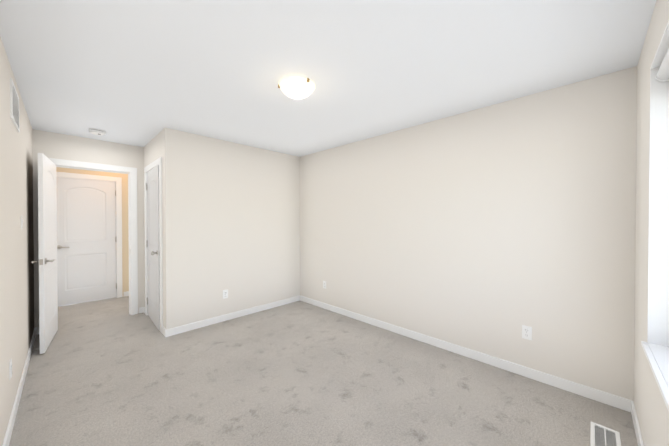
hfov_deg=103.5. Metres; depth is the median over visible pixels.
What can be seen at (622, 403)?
baseboard
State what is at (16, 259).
wall
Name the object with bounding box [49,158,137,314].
door frame
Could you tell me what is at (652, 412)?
wall
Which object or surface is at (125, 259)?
wall
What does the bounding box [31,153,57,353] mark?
bedroom door
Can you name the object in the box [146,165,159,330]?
closet door
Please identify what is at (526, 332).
outlet
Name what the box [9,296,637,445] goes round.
floor
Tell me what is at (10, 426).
baseboard
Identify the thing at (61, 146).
wall
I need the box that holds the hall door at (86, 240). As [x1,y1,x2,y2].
[56,177,116,306]
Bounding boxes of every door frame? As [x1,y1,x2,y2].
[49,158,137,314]
[56,172,122,297]
[144,157,162,332]
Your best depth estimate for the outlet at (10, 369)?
1.71 m
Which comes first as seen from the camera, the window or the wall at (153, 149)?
the window
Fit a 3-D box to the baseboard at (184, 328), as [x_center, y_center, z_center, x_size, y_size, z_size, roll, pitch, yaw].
[-1.287,1.282,3.774,0.013,0.085,1.962,1,1,44]
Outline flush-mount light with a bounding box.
[278,76,314,98]
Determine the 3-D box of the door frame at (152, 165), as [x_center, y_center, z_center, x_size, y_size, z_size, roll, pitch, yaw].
[-2.406,0.267,3.491,0.922,2.121,0.016,1,1,44]
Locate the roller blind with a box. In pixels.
[655,48,668,81]
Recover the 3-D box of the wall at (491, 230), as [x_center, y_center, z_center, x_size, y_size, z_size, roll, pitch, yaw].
[-0.035,0.102,4.032,6.520,2.440,0.120,1,1,44]
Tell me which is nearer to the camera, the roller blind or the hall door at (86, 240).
the roller blind
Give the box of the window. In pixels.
[641,21,668,411]
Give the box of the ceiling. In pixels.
[0,0,655,156]
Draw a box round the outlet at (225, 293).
[223,289,227,298]
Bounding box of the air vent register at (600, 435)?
[590,421,620,445]
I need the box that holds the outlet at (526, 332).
[522,325,531,339]
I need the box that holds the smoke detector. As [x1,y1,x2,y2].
[89,128,105,135]
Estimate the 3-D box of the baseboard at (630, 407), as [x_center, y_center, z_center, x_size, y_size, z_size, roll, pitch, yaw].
[1.046,1.310,0.777,0.012,0.085,3.000,1,1,44]
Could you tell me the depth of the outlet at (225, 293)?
3.57 m
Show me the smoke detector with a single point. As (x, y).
(94, 131)
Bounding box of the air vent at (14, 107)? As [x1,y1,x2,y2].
[10,78,19,131]
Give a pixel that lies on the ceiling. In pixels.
(141, 73)
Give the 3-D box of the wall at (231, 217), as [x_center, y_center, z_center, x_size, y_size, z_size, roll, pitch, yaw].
[-1.314,0.104,3.816,0.100,2.440,1.976,1,1,44]
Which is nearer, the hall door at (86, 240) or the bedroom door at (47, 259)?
the bedroom door at (47, 259)
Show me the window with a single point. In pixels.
(658, 287)
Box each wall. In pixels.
[0,37,33,445]
[32,129,144,327]
[56,167,128,292]
[144,130,163,326]
[163,128,299,329]
[300,66,636,400]
[634,0,668,445]
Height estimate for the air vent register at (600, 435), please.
0.006 m
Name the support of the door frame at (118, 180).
attached to the wall at (125, 259)
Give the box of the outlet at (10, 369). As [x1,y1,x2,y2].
[9,359,11,379]
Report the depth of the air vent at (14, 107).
1.92 m
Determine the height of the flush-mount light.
0.102 m
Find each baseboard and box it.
[2,327,38,445]
[162,296,297,336]
[298,295,625,410]
[626,399,643,445]

